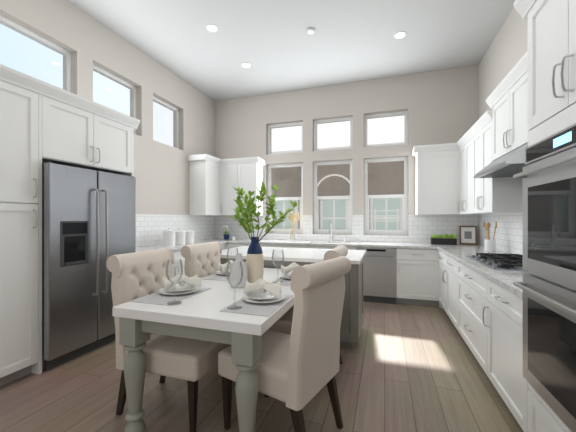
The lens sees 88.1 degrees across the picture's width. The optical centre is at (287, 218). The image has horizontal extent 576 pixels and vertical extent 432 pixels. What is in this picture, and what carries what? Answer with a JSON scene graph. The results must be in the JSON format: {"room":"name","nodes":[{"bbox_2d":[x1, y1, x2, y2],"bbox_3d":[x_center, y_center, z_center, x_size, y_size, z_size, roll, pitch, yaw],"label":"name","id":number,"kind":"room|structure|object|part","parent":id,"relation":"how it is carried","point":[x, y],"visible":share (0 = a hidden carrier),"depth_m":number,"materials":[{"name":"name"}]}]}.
{"room":"kitchen","nodes":[
{"label":"kitchen","id":0,"kind":"room"},
{"bbox_2d":[0,0,214,214],"bbox_3d":[-3.023,-0.585,2.218,0.220,3.830,8.750,0,0,18],"label":"wall","id":1,"kind":"structure","parent":0,"point":[161,170],"depth_m":4.47,"materials":[{"name":"paint"}]},
{"bbox_2d":[0,15,70,91],"bbox_3d":[-2.733,-1.605,3.191,0.070,0.746,0.756,0,0,18],"label":"window","id":2,"kind":"structure","parent":1,"relation":"in","point":[66,54],"depth_m":3.31,"materials":[{"name":"white"}]},
{"bbox_2d":[93,65,135,133],"bbox_3d":[-2.433,-1.605,4.113,0.070,0.746,0.776,0,0,18],"label":"window","id":3,"kind":"structure","parent":1,"relation":"in","point":[132,88],"depth_m":4.29,"materials":[{"name":"white"}]},
{"bbox_2d":[153,96,178,148],"bbox_3d":[-2.127,-1.605,5.055,0.070,0.746,0.736,0,0,18],"label":"window","id":4,"kind":"structure","parent":1,"relation":"in","point":[176,121],"depth_m":5.31,"materials":[{"name":"white"}]},
{"bbox_2d":[0,302,523,431],"bbox_3d":[-0.588,1.390,1.427,5.340,0.120,9.190,0,0,18],"label":"floor","id":5,"kind":"structure","parent":0,"point":[409,368],"depth_m":2.25,"materials":[{"name":"brown wood"}]},
{"bbox_2d":[42,162,135,370],"bbox_3d":[-2.199,0.417,3.096,0.763,1.825,0.946,0,0,18],"label":"fridge","id":6,"kind":"object","parent":5,"relation":"on","point":[88,223],"visible":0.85,"depth_m":2.82,"materials":[{"name":"silver metal"}]},
{"bbox_2d":[43,162,96,360],"bbox_3d":[-2.016,0.370,2.780,0.073,1.710,0.459,0,0,18],"label":"freezer","id":7,"kind":"object","parent":6,"relation":"in","point":[69,194],"depth_m":2.71,"materials":[{"name":"silver metal"}]},
{"bbox_3d":[-1.973,0.225,2.765,0.022,0.410,0.260,0,0,18],"label":"dispenser panel","id":8,"kind":"part","parent":6,"relation":"part of","materials":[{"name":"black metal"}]},
{"bbox_3d":[-1.876,0.230,2.981,0.076,1.064,0.123,0,0,18],"label":"handle","id":9,"kind":"part","parent":6,"relation":"part of","materials":[{"name":"silver metal"}]},
{"bbox_2d":[106,248,230,431],"bbox_3d":[-0.811,0.786,2.135,0.708,1.088,0.524,0,0,18],"label":"chair","id":10,"kind":"object","parent":5,"relation":"on","point":[136,275],"visible":0.52,"depth_m":1.97,"materials":[{"name":"fabric"}]},
{"bbox_3d":[-0.750,0.915,2.115,0.580,0.160,0.500,0,0,18],"label":"seat","id":11,"kind":"part","parent":10,"relation":"part of","materials":[{"name":"fabric"}]},
{"bbox_2d":[181,241,221,277],"bbox_3d":[-0.576,0.786,2.858,0.708,1.088,0.524,0,0,18],"label":"chair","id":12,"kind":"object","parent":5,"relation":"on","point":[202,260],"visible":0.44,"depth_m":2.84,"materials":[{"name":"fabric"}]},
{"bbox_2d":[112,268,293,431],"bbox_3d":[-0.349,0.930,2.413,0.975,0.800,1.615,0,0,18],"label":"dining table","id":13,"kind":"object","parent":5,"relation":"on","point":[201,316],"visible":0.67,"depth_m":1.72,"materials":[{"name":"white wood"}]},
{"bbox_2d":[130,287,210,305],"bbox_3d":[-0.800,0.528,2.084,0.300,0.003,0.470,0,0,18],"label":"placemat","id":14,"kind":"object","parent":13,"relation":"on","point":[157,298],"visible":0.64,"depth_m":1.99,"materials":[{"name":"grey fabric"}]},
{"bbox_2d":[166,259,182,304],"bbox_3d":[-0.710,0.391,1.860,0.102,0.270,0.102,0,0,18],"label":"wine glass","id":15,"kind":"object","parent":14,"relation":"on","point":[174,302],"visible":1,"depth_m":1.87,"materials":[{"name":"clear glass"}]},
{"bbox_2d":[158,284,199,294],"bbox_3d":[-0.780,0.509,2.146,0.284,0.032,0.284,0,0,18],"label":"plate","id":16,"kind":"object","parent":14,"relation":"on","point":[184,289],"visible":0.9,"depth_m":2.13,"materials":[{"name":"white ceramic"}]},
{"bbox_2d":[163,273,200,289],"bbox_3d":[-0.762,0.445,2.155,0.322,0.098,0.293,0,0,18],"label":"napkin","id":17,"kind":"object","parent":16,"relation":"on","point":[184,279],"visible":0.79,"depth_m":2.11,"materials":[{"name":"fabric"}]},
{"bbox_2d":[201,273,229,280],"bbox_3d":[-0.568,0.528,2.797,0.300,0.003,0.470,0,0,18],"label":"placemat","id":18,"kind":"object","parent":13,"relation":"on","point":[216,276],"visible":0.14,"depth_m":2.67,"materials":[{"name":"grey fabric"}]},
{"bbox_2d":[216,268,229,274],"bbox_3d":[-0.548,0.509,2.859,0.284,0.032,0.284,0,0,18],"label":"plate","id":19,"kind":"object","parent":18,"relation":"on","point":[220,272],"visible":0.23,"depth_m":2.83,"materials":[{"name":"white ceramic"}]},
{"bbox_2d":[217,260,245,271],"bbox_3d":[-0.536,0.445,2.867,0.262,0.096,0.212,0,0,-31],"label":"napkin","id":20,"kind":"object","parent":19,"relation":"on","point":[222,267],"visible":0.29,"depth_m":2.80,"materials":[{"name":"fabric"}]},
{"bbox_2d":[227,248,237,280],"bbox_3d":[-0.478,0.391,2.574,0.102,0.270,0.102,0,0,18],"label":"wine glass","id":21,"kind":"object","parent":18,"relation":"on","point":[228,258],"visible":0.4,"depth_m":2.59,"materials":[{"name":"clear glass"}]},
{"bbox_2d":[230,253,247,287],"bbox_3d":[-0.386,0.402,2.339,0.139,0.255,0.139,0,0,18],"label":"ceramic bottle","id":22,"kind":"object","parent":13,"relation":"on","point":[242,284],"visible":0.69,"depth_m":2.29,"materials":[{"name":"white"}]},
{"bbox_2d":[220,294,292,316],"bbox_3d":[-0.177,0.528,1.882,0.300,0.003,0.470,0,0,18],"label":"placemat","id":23,"kind":"object","parent":13,"relation":"on","point":[261,309],"visible":0.64,"depth_m":1.77,"materials":[{"name":"grey fabric"}]},
{"bbox_2d":[226,261,242,309],"bbox_3d":[-0.315,0.391,1.761,0.102,0.270,0.102,0,0,18],"label":"wine glass","id":24,"kind":"object","parent":23,"relation":"on","point":[234,307],"visible":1,"depth_m":1.77,"materials":[{"name":"clear glass"}]},
{"bbox_2d":[242,291,285,302],"bbox_3d":[-0.157,0.509,1.944,0.284,0.032,0.284,0,0,18],"label":"plate","id":25,"kind":"object","parent":23,"relation":"on","point":[260,297],"visible":0.9,"depth_m":1.92,"materials":[{"name":"white ceramic"}]},
{"bbox_2d":[244,278,280,297],"bbox_3d":[-0.163,0.446,1.956,0.288,0.101,0.245,0,0,18],"label":"napkin","id":26,"kind":"object","parent":25,"relation":"on","point":[262,285],"visible":1,"depth_m":1.90,"materials":[{"name":"fabric"}]},
{"bbox_2d":[227,181,300,282],"bbox_3d":[-0.176,0.110,2.460,0.679,0.839,0.461,0,0,18],"label":"vase","id":27,"kind":"object","parent":13,"relation":"on","point":[255,262],"visible":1,"depth_m":2.42,"materials":[{"name":"beige ceramic"}]},
{"bbox_2d":[270,277,290,285],"bbox_3d":[0.055,0.528,2.595,0.300,0.003,0.470,0,0,18],"label":"placemat","id":28,"kind":"object","parent":13,"relation":"on","point":[286,281],"visible":0.07,"depth_m":2.50,"materials":[{"name":"grey fabric"}]},
{"bbox_2d":[272,249,283,282],"bbox_3d":[-0.084,0.391,2.474,0.102,0.270,0.102,0,0,18],"label":"wine glass","id":29,"kind":"object","parent":28,"relation":"on","point":[273,252],"visible":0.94,"depth_m":2.49,"materials":[{"name":"clear glass"}]},
{"bbox_2d":[281,272,291,278],"bbox_3d":[0.075,0.509,2.657,0.284,0.032,0.284,0,0,18],"label":"plate","id":30,"kind":"object","parent":28,"relation":"on","point":[287,275],"visible":0.21,"depth_m":2.66,"materials":[{"name":"white ceramic"}]},
{"bbox_2d":[281,262,307,274],"bbox_3d":[0.075,0.442,2.670,0.307,0.098,0.277,0,0,18],"label":"napkin","id":31,"kind":"object","parent":30,"relation":"on","point":[288,269],"visible":0.5,"depth_m":2.63,"materials":[{"name":"fabric"}]},
{"bbox_2d":[218,256,350,431],"bbox_3d":[-0.023,0.786,1.893,0.708,1.088,0.524,0,0,34],"label":"chair","id":32,"kind":"object","parent":5,"relation":"on","point":[297,370],"visible":1,"depth_m":1.67,"materials":[{"name":"fabric"}]},
{"bbox_3d":[-0.076,0.915,1.929,0.580,0.160,0.500,0,0,34],"label":"seat","id":33,"kind":"part","parent":32,"relation":"part of","materials":[{"name":"fabric"}]},
{"bbox_2d":[0,0,575,431],"bbox_3d":[-0.018,0.015,3.181,4.898,2.630,5.059,0,0,18],"label":"fitted kitchen","id":34,"kind":"object","parent":5,"relation":"on","point":[507,162],"visible":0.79,"depth_m":2.51,"materials":[{"name":"white wood"}]},
{"bbox_2d":[163,228,175,245],"bbox_3d":[-1.818,0.275,4.565,0.178,0.274,0.178,0,0,18],"label":"canister","id":35,"kind":"object","parent":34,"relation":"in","point":[169,237],"visible":1,"depth_m":4.49,"materials":[{"name":"white ceramic"}]},
{"bbox_2d":[176,228,185,244],"bbox_3d":[-1.741,0.283,4.803,0.166,0.259,0.166,0,0,18],"label":"canister","id":36,"kind":"object","parent":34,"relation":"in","point":[180,236],"visible":0.9,"depth_m":4.73,"materials":[{"name":"white ceramic"}]},
{"bbox_2d":[185,229,193,243],"bbox_3d":[-1.667,0.290,5.031,0.154,0.245,0.154,0,0,18],"label":"canister","id":37,"kind":"object","parent":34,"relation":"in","point":[189,236],"visible":0.88,"depth_m":4.97,"materials":[{"name":"white ceramic"}]},
{"bbox_2d":[222,226,229,239],"bbox_3d":[-1.253,0.272,5.973,0.172,0.281,0.156,0,0,18],"label":"flower pot","id":38,"kind":"object","parent":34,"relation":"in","point":[226,235],"visible":1,"depth_m":5.95,"materials":[{"name":"blue ceramic"}]},
{"bbox_2d":[288,211,298,240],"bbox_3d":[0.114,0.130,5.516,0.205,0.564,0.149,0,0,18],"label":"vase","id":39,"kind":"object","parent":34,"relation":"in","point":[293,219],"visible":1,"depth_m":5.52,"materials":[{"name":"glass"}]},
{"bbox_2d":[94,238,575,310],"bbox_3d":[0.216,0.433,3.900,4.894,0.040,3.542,0,0,18],"label":"countertop","id":40,"kind":"structure","parent":34,"relation":"on","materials":[{"name":"white stone"}]},
{"bbox_2d":[328,222,345,241],"bbox_3d":[0.889,0.235,5.374,0.293,0.356,0.212,0,0,18],"label":"faucet","id":41,"kind":"object","parent":34,"relation":"on","point":[330,223],"depth_m":5.43,"materials":[{"name":"white metal"}]},
{"bbox_2d":[357,247,395,304],"bbox_3d":[1.391,0.896,4.701,0.590,0.868,0.094,0,0,18],"label":"dishwasher","id":42,"kind":"object","parent":34,"relation":"in","point":[379,263],"depth_m":4.69,"materials":[{"name":"silver metal"}]},
{"bbox_2d":[431,234,456,244],"bbox_3d":[2.507,0.321,4.790,0.367,0.182,0.151,0,0,18],"label":"planter box","id":43,"kind":"object","parent":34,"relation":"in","point":[446,239],"visible":1,"depth_m":4.75,"materials":[{"name":"black"}]},
{"bbox_2d":[459,226,476,244],"bbox_3d":[2.900,0.262,4.793,0.240,0.299,0.070,0,0,30],"label":"picture frame","id":44,"kind":"object","parent":34,"relation":"on","point":[468,235],"visible":0.98,"depth_m":4.79,"materials":[{"name":"brown wood"}]},
{"bbox_2d":[483,221,496,251],"bbox_3d":[2.569,0.218,3.777,0.138,0.388,0.138,0,0,18],"label":"utensil crock","id":45,"kind":"object","parent":34,"relation":"in","point":[489,245],"visible":1,"depth_m":3.74,"materials":[{"name":"white ceramic"}]},
{"bbox_2d":[465,252,572,273],"bbox_3d":[2.046,0.388,2.753,0.510,0.051,0.900,0,0,18],"label":"cooktop","id":46,"kind":"object","parent":34,"relation":"in","point":[492,261],"depth_m":2.69,"materials":[{"name":"black metal"}]},
{"bbox_2d":[473,136,575,178],"bbox_3d":[2.130,-0.525,2.725,0.527,0.180,0.910,0,0,18],"label":"range hood","id":47,"kind":"object","parent":34,"relation":"attached to","point":[510,163],"depth_m":2.65,"materials":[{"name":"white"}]},
{"bbox_2d":[220,258,362,348],"bbox_3d":[-0.030,0.893,3.595,1.784,0.874,0.744,0,0,18],"label":"kitchen island","id":48,"kind":"object","parent":5,"relation":"on","point":[351,322],"depth_m":3.01,"materials":[{"name":"grey"}]},
{"bbox_2d":[220,246,365,265],"bbox_3d":[0.008,0.434,3.714,1.820,0.040,1.030,0,0,18],"label":"island countertop","id":49,"kind":"structure","parent":48,"relation":"on","point":[355,257],"depth_m":3.45,"materials":[{"name":"white stone"}]},
{"bbox_2d":[269,245,347,363],"bbox_3d":[0.145,0.786,2.634,0.708,1.088,0.524,0,0,18],"label":"chair","id":50,"kind":"object","parent":5,"relation":"on","point":[283,324],"visible":0.19,"depth_m":2.44,"materials":[{"name":"fabric"}]},
{"bbox_2d":[68,0,514,101],"bbox_3d":[-0.588,-2.560,1.427,5.340,0.120,9.190,0,0,18],"label":"ceiling","id":51,"kind":"structure","parent":0,"point":[276,46],"depth_m":4.10,"materials":[{"name":"paint"}]},
{"bbox_2d":[206,24,217,31],"bbox_3d":[-0.994,-2.497,3.898,0.160,0.006,0.160,0,0,18],"label":"recessed light","id":52,"kind":"object","parent":51,"relation":"in","point":[211,28],"visible":1,"depth_m":3.90,"materials":[{"name":"white plastic"}]},
{"bbox_2d":[241,63,250,67],"bbox_3d":[-0.679,-2.497,4.836,0.160,0.006,0.160,0,0,18],"label":"recessed light","id":53,"kind":"object","parent":51,"relation":"in","point":[246,65],"visible":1,"depth_m":4.84,"materials":[{"name":"white"}]},
{"bbox_2d":[307,28,314,33],"bbox_3d":[0.302,-2.484,3.939,0.110,0.030,0.110,0,0,18],"label":"smoke detector","id":54,"kind":"object","parent":51,"relation":"attached to","point":[310,30],"visible":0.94,"depth_m":3.92,"materials":[{"name":"white plastic"}]},
{"bbox_2d":[394,31,405,38],"bbox_3d":[1.525,-2.497,4.047,0.160,0.006,0.160,0,0,18],"label":"recessed light","id":55,"kind":"object","parent":51,"relation":"in","point":[400,35],"visible":1,"depth_m":4.05,"materials":[{"name":"white plastic"}]},
{"bbox_2d":[215,65,478,241],"bbox_3d":[0.798,-0.585,5.692,5.340,3.830,0.220,0,0,18],"label":"wall","id":56,"kind":"structure","parent":0,"point":[441,106],"depth_m":5.43,"materials":[{"name":"paint"}]},
{"bbox_2d":[268,122,302,153],"bbox_3d":[-0.036,-1.600,5.989,0.766,0.616,0.070,0,0,18],"label":"window","id":57,"kind":"structure","parent":56,"relation":"in","point":[271,127],"depth_m":6.00,"materials":[{"name":"white"}]},
{"bbox_2d":[268,163,302,233],"bbox_3d":[-0.036,-0.405,5.989,0.766,1.386,0.070,0,0,18],"label":"window","id":58,"kind":"structure","parent":56,"relation":"in","point":[300,199],"depth_m":5.98,"materials":[{"name":"white"}]},
{"bbox_2d":[314,117,352,150],"bbox_3d":[0.868,-1.600,5.696,0.746,0.616,0.070,0,0,18],"label":"window","id":59,"kind":"structure","parent":56,"relation":"in","point":[334,120],"depth_m":5.67,"materials":[{"name":"white"}]},
{"bbox_2d":[314,160,352,233],"bbox_3d":[0.868,-0.405,5.696,0.746,1.386,0.070,0,0,18],"label":"window","id":60,"kind":"structure","parent":56,"relation":"in","point":[347,230],"depth_m":5.69,"materials":[{"name":"white"}]},
{"bbox_2d":[93,141,575,303],"bbox_3d":[0.216,-0.079,3.901,4.898,0.983,3.544,0,0,18],"label":"backsplash","id":61,"kind":"structure","parent":56,"relation":"attached to","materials":[{"name":"white tile"}]},
{"bbox_2d":[364,111,407,147],"bbox_3d":[1.771,-1.600,5.402,0.746,0.616,0.070,0,0,18],"label":"window","id":62,"kind":"structure","parent":56,"relation":"in","point":[393,114],"depth_m":5.37,"materials":[{"name":"white"}]},
{"bbox_2d":[364,157,407,234],"bbox_3d":[1.771,-0.405,5.402,0.746,1.386,0.070,0,0,18],"label":"window","id":63,"kind":"structure","parent":56,"relation":"in","point":[404,216],"depth_m":5.39,"materials":[{"name":"white"}]},
{"bbox_2d":[479,8,527,117],"bbox_3d":[1.847,-0.585,0.635,0.220,3.830,8.750,0,0,18],"label":"wall","id":64,"kind":"structure","parent":0,"point":[507,50],"depth_m":3.85,"materials":[{"name":"paint"}]},
{"label":"outside","id":65,"kind":"structure","parent":0,"visible":0},
{"bbox_2d":[272,142,403,229],"bbox_3d":[1.005,-0.220,7.948,15.000,4.100,4.160,0,0,18],"label":"building","id":66,"kind":"structure","parent":65,"point":[293,176],"depth_m":9.67,"materials":[{"name":"paint"}]}
]}

